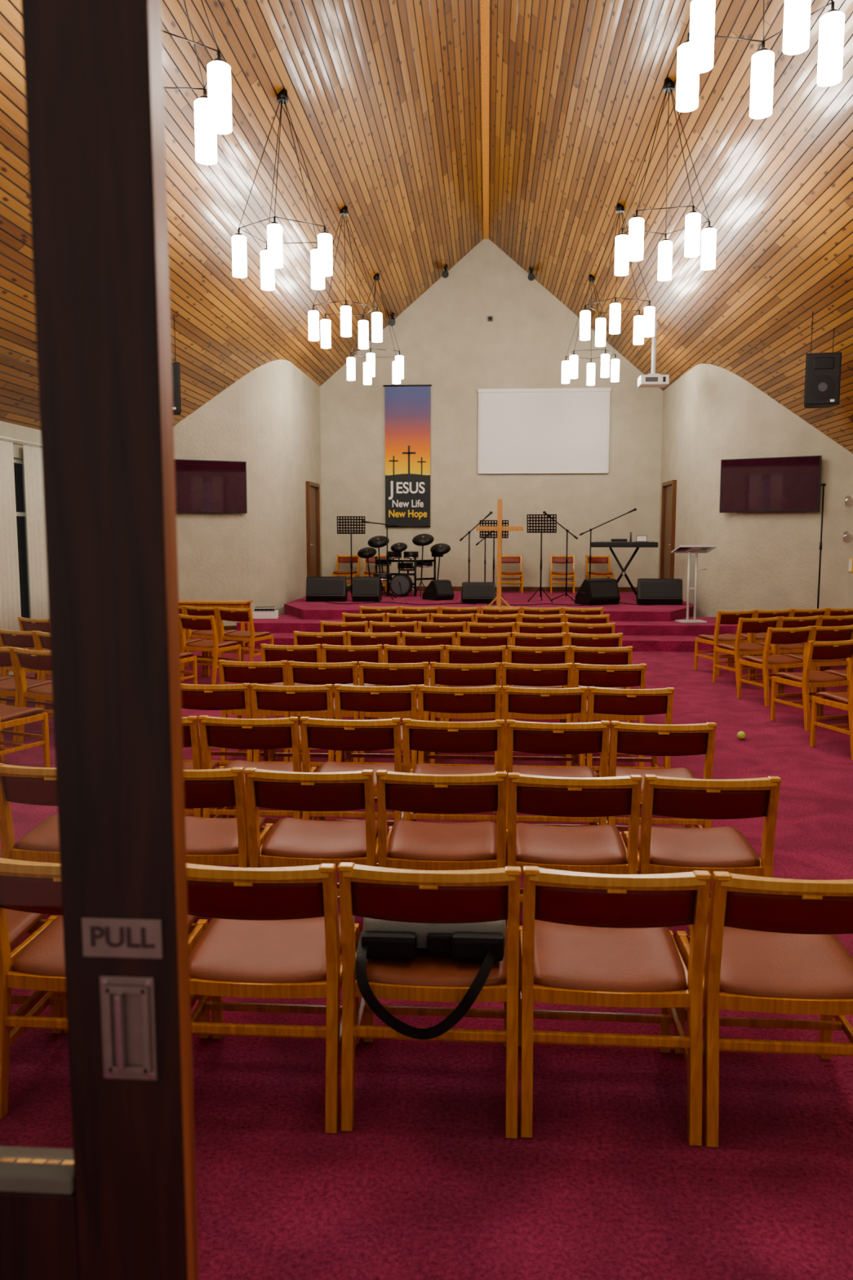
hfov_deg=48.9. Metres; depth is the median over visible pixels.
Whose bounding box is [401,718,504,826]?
wooden chair
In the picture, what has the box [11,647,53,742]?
wooden chair
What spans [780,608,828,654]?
wooden chair
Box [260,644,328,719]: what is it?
wooden chair
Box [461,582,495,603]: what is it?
stage monitor speaker
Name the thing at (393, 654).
wooden chair
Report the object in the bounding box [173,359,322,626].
wall
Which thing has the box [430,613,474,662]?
wooden chair
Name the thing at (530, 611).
wooden chair
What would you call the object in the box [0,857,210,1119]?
wooden chair
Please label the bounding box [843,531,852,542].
wall spotlight
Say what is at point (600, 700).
wooden chair
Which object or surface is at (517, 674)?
wooden chair
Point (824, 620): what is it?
wooden chair
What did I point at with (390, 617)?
wooden chair
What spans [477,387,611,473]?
projector screen
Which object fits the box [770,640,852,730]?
wooden chair
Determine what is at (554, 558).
wooden chair
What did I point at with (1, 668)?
wooden chair
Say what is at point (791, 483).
television
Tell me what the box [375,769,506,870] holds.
wooden chair
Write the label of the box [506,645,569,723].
wooden chair
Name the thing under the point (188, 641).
wooden chair
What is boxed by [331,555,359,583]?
wooden chair
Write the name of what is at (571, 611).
wooden chair
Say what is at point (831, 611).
wooden chair
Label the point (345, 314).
chandelier
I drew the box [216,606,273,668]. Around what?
wooden chair
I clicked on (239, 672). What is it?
wooden chair
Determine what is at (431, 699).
wooden chair
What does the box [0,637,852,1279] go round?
floor
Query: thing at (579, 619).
wooden chair
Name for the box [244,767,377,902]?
wooden chair
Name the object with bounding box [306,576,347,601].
stage monitor speaker
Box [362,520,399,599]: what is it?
microphone stand
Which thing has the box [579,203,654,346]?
chandelier
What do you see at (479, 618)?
wooden chair
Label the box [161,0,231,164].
chandelier
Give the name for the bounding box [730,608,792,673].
wooden chair
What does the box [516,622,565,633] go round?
wooden chair
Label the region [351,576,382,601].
stage monitor speaker
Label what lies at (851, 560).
notice
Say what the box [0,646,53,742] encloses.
wooden chair
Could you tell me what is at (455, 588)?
baseboard
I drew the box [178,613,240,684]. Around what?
wooden chair
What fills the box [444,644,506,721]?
wooden chair
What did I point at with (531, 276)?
ceiling spotlight
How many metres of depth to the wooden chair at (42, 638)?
9.16 m
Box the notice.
[848,558,852,572]
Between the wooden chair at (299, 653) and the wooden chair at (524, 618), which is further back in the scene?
the wooden chair at (524, 618)
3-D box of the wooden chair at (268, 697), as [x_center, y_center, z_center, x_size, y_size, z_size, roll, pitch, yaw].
[-0.837,0.654,6.207,0.522,0.811,0.550,0,6,4]
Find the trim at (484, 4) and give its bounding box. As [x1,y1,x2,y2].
[480,0,489,239]
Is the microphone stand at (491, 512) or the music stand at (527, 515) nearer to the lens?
the music stand at (527, 515)
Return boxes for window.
[13,457,31,618]
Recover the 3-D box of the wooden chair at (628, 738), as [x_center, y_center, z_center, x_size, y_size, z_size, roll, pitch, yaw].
[1.209,0.789,5.007,0.522,0.811,0.550,0,6,4]
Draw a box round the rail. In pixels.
[0,435,41,447]
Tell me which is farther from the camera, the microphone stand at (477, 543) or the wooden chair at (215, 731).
the microphone stand at (477, 543)
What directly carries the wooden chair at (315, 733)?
on the floor
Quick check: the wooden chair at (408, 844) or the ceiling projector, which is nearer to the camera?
the wooden chair at (408, 844)
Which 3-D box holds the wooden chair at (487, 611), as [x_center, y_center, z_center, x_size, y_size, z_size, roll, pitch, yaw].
[0.980,-0.057,12.489,0.522,0.811,0.550,0,6,4]
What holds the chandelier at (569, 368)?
hanging from the ceiling
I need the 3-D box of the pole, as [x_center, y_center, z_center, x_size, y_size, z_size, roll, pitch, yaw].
[6.262,-1.204,14.935,0.280,2.538,0.280,0,6,4]
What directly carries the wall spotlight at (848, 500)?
attached to the wall at (850, 581)
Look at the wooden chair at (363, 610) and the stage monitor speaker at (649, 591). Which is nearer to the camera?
the wooden chair at (363, 610)
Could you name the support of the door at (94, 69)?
in the wall
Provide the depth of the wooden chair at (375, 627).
10.16 m
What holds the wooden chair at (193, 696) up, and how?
on the floor
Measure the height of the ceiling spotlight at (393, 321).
0.279 m
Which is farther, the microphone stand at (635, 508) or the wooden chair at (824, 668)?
the microphone stand at (635, 508)
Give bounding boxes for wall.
[0,421,41,675]
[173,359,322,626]
[320,239,662,586]
[657,363,852,617]
[846,482,852,608]
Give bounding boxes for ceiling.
[0,0,852,453]
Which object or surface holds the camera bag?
on the wooden chair at (388, 894)
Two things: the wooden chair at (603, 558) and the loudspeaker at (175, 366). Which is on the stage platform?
the wooden chair at (603, 558)
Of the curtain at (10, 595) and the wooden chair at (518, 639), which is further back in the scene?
the curtain at (10, 595)
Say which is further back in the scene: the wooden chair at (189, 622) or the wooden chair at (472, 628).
the wooden chair at (189, 622)
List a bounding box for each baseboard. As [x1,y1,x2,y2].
[223,625,236,630]
[346,586,636,591]
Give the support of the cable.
on the stage platform
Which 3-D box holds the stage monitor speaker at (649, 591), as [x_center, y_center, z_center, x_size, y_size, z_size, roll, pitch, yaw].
[4.234,-0.887,17.075,0.792,0.466,0.511,1,7,9]
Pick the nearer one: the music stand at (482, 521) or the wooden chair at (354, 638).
the wooden chair at (354, 638)
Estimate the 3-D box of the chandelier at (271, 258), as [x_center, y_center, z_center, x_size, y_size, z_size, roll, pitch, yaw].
[-1.453,-4.761,9.829,1.009,1.885,1.054,3,7,22]
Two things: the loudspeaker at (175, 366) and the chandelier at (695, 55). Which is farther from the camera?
the loudspeaker at (175, 366)
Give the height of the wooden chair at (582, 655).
0.811 m
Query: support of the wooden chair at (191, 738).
on the floor
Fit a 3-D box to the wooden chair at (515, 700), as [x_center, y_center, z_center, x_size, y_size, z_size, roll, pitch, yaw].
[0.750,0.665,6.106,0.522,0.811,0.550,0,6,4]
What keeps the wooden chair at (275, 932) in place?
on the floor
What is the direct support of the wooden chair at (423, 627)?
on the floor
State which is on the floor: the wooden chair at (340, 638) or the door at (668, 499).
the wooden chair at (340, 638)
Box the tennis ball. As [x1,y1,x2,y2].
[737,731,746,739]
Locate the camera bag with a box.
[355,917,506,1039]
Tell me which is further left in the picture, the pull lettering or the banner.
the pull lettering
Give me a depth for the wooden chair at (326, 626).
10.18 m
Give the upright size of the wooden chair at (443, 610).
0.811 m
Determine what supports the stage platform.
on the floor
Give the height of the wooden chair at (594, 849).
0.811 m
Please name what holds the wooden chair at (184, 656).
on the floor
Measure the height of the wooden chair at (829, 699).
0.811 m
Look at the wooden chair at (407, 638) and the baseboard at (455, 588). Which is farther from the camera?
the baseboard at (455, 588)
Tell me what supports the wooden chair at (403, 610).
on the floor
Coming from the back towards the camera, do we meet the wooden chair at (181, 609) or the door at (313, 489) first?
the door at (313, 489)
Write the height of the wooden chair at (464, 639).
0.811 m
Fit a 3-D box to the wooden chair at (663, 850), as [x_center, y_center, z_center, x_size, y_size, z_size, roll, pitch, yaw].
[1.130,0.908,3.953,0.522,0.811,0.550,0,6,3]
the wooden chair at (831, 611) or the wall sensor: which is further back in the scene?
the wall sensor
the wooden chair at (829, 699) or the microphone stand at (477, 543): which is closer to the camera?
the wooden chair at (829, 699)
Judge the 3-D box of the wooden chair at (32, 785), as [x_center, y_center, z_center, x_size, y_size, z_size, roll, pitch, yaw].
[-1.514,0.888,4.134,0.522,0.811,0.550,0,6,4]
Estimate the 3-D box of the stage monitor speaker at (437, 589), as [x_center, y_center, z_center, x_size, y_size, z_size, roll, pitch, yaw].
[0.227,-0.977,18.233,0.412,0.386,0.510,-5,8,-36]
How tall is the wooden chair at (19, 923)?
0.811 m
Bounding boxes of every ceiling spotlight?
[388,312,395,326]
[441,264,448,278]
[528,266,534,280]
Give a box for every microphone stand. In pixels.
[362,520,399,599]
[459,511,493,582]
[475,530,496,595]
[542,511,577,601]
[579,507,636,578]
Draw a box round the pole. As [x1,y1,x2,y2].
[817,483,826,608]
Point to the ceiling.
(384, 105)
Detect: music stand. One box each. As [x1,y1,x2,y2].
[337,515,364,595]
[480,520,508,599]
[526,514,556,602]
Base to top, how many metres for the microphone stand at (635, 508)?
1.785 m
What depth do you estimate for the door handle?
1.06 m
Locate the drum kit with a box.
[357,533,450,596]
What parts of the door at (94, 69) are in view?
glass pane, pull, flush pull handle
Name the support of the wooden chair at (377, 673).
on the floor
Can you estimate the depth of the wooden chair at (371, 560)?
20.72 m
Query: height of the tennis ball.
0.072 m
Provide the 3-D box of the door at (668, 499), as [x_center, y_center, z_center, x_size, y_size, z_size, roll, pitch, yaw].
[4.988,-2.093,19.406,0.110,2.340,1.180,0,6,4]
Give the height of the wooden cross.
1.850 m
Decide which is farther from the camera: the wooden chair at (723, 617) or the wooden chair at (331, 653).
the wooden chair at (723, 617)
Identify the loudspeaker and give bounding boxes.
[171,315,181,415]
[804,311,842,408]
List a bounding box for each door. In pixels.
[0,0,199,1279]
[305,480,320,577]
[659,480,676,578]
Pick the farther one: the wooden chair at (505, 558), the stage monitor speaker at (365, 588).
the wooden chair at (505, 558)
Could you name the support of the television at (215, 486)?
attached to the wall at (268, 419)
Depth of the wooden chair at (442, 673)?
6.93 m
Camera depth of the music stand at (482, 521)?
17.97 m
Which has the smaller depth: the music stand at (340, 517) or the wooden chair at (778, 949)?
the wooden chair at (778, 949)
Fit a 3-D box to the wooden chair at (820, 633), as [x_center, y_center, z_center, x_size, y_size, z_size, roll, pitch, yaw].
[4.163,0.226,9.993,0.522,0.811,0.550,-2,7,-16]
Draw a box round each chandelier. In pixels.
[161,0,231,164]
[231,88,332,290]
[308,205,382,349]
[346,272,404,385]
[561,274,619,385]
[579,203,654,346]
[614,77,716,280]
[675,0,844,119]
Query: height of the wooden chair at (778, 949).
0.811 m
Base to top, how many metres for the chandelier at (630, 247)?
1.885 m
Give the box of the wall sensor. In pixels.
[488,316,492,321]
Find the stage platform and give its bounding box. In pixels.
[223,591,747,651]
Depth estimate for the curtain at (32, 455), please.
12.11 m
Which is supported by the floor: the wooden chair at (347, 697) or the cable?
the wooden chair at (347, 697)
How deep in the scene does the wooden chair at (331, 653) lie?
8.05 m
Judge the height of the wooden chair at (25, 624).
0.811 m
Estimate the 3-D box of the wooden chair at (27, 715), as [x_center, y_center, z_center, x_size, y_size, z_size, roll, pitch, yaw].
[-3.179,0.575,6.899,0.522,0.811,0.550,3,7,25]
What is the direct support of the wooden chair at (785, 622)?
on the floor
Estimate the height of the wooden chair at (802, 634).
0.811 m
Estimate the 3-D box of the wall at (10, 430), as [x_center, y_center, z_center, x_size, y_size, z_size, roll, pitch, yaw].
[-5.419,-0.791,8.735,0.150,3.110,14.700,0,6,4]
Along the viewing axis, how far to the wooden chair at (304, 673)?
6.99 m
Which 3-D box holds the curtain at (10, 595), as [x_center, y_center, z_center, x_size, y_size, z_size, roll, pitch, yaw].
[-5.098,-1.033,11.360,0.046,2.720,0.600,0,6,4]
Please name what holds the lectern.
on the stage platform
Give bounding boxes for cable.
[325,601,655,605]
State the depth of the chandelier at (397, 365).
16.95 m
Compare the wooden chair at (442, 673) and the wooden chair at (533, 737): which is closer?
the wooden chair at (533, 737)
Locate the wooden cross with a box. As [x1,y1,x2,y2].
[475,498,523,607]
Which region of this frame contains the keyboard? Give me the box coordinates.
[591,532,657,596]
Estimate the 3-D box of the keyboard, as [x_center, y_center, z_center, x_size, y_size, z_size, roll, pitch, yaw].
[3.802,-1.424,18.097,1.250,1.296,0.480,1,7,10]
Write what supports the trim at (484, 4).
attached to the ceiling
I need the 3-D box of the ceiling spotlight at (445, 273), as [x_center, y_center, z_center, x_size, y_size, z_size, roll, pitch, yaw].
[0.398,-7.748,19.759,0.148,0.279,0.214,0,6,4]
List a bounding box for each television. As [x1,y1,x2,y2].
[174,459,247,513]
[720,455,822,512]
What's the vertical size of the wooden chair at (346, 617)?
0.811 m
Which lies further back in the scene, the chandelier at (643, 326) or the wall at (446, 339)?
the wall at (446, 339)
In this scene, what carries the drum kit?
on the stage platform
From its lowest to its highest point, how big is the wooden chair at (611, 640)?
0.811 m
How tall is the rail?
0.024 m
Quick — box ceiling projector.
[637,319,669,387]
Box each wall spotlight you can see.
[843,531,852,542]
[844,495,852,506]
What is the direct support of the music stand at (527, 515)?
on the stage platform
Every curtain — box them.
[0,440,22,648]
[22,444,48,618]
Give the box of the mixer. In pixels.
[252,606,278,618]
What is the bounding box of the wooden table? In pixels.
[178,599,253,650]
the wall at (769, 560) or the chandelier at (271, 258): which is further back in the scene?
the wall at (769, 560)
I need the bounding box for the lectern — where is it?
[671,545,716,622]
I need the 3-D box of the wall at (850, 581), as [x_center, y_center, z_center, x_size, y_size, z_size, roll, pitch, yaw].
[6.456,-0.658,7.976,0.150,3.016,14.700,0,6,4]
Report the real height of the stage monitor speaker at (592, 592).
0.466 m
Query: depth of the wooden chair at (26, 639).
9.28 m
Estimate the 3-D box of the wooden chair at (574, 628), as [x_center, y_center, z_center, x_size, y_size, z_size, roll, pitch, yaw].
[1.767,0.191,10.298,0.522,0.811,0.550,0,6,4]
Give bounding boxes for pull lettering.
[89,926,154,948]
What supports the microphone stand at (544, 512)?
on the stage platform
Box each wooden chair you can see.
[0,628,51,707]
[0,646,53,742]
[0,666,36,701]
[0,675,15,705]
[0,703,50,767]
[0,763,60,951]
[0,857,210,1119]
[4,908,63,1033]
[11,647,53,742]
[17,617,50,675]
[34,631,51,708]
[178,605,206,666]
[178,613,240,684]
[179,632,206,675]
[180,652,197,684]
[181,683,269,804]
[182,715,226,817]
[183,605,239,668]
[183,767,274,867]
[186,862,359,1133]
[198,715,317,823]
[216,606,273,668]
[217,659,301,761]
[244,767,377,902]
[249,683,344,808]
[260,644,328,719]
[287,660,366,762]
[293,631,347,662]
[299,716,403,825]
[320,621,368,675]
[321,644,384,719]
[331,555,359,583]
[333,684,417,768]
[337,862,521,1138]
[342,613,386,662]
[346,631,400,674]
[358,661,431,762]
[359,605,399,632]
[362,555,386,591]
[368,621,417,660]
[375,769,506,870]
[383,644,445,721]
[386,613,429,677]
[400,605,439,638]
[401,631,455,675]
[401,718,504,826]
[417,621,466,661]
[417,684,501,813]
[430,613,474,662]
[430,662,501,763]
[440,606,479,639]
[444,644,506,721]
[456,631,511,675]
[466,622,515,676]
[475,613,519,662]
[480,606,520,638]
[501,662,573,765]
[502,555,523,593]
[502,685,587,770]
[503,720,610,866]
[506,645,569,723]
[506,772,642,925]
[511,632,566,647]
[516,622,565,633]
[518,866,711,1146]
[519,613,564,623]
[521,606,562,614]
[550,555,575,593]
[562,607,603,622]
[564,613,609,632]
[565,622,615,645]
[567,632,622,662]
[569,645,632,722]
[571,662,646,766]
[585,555,614,579]
[585,686,674,777]
[599,720,716,831]
[623,774,781,911]
[673,871,852,1146]
[693,609,755,675]
[712,616,781,688]
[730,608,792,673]
[737,626,813,706]
[751,615,820,679]
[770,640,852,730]
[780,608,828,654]
[780,624,852,702]
[790,614,852,672]
[809,674,852,759]
[817,669,847,716]
[822,657,845,691]
[826,607,852,616]
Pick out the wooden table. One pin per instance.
(191, 602)
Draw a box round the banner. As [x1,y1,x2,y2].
[383,384,431,527]
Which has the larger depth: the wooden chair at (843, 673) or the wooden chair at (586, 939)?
the wooden chair at (843, 673)
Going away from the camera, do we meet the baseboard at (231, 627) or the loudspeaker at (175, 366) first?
the loudspeaker at (175, 366)
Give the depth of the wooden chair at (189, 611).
12.36 m
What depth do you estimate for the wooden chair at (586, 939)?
2.73 m
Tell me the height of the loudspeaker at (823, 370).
1.195 m
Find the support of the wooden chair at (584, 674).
on the floor
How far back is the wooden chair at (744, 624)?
10.73 m
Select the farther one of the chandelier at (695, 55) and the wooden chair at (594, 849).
the chandelier at (695, 55)
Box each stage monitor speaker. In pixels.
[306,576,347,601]
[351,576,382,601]
[422,579,454,600]
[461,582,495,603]
[574,577,620,605]
[635,578,682,604]
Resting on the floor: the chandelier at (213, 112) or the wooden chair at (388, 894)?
the wooden chair at (388, 894)
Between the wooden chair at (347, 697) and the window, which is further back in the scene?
the window
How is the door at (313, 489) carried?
in the wall at (268, 419)
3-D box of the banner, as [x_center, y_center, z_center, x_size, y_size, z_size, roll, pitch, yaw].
[-0.416,-4.043,20.698,1.060,3.092,0.036,0,6,4]
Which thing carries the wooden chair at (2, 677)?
on the floor

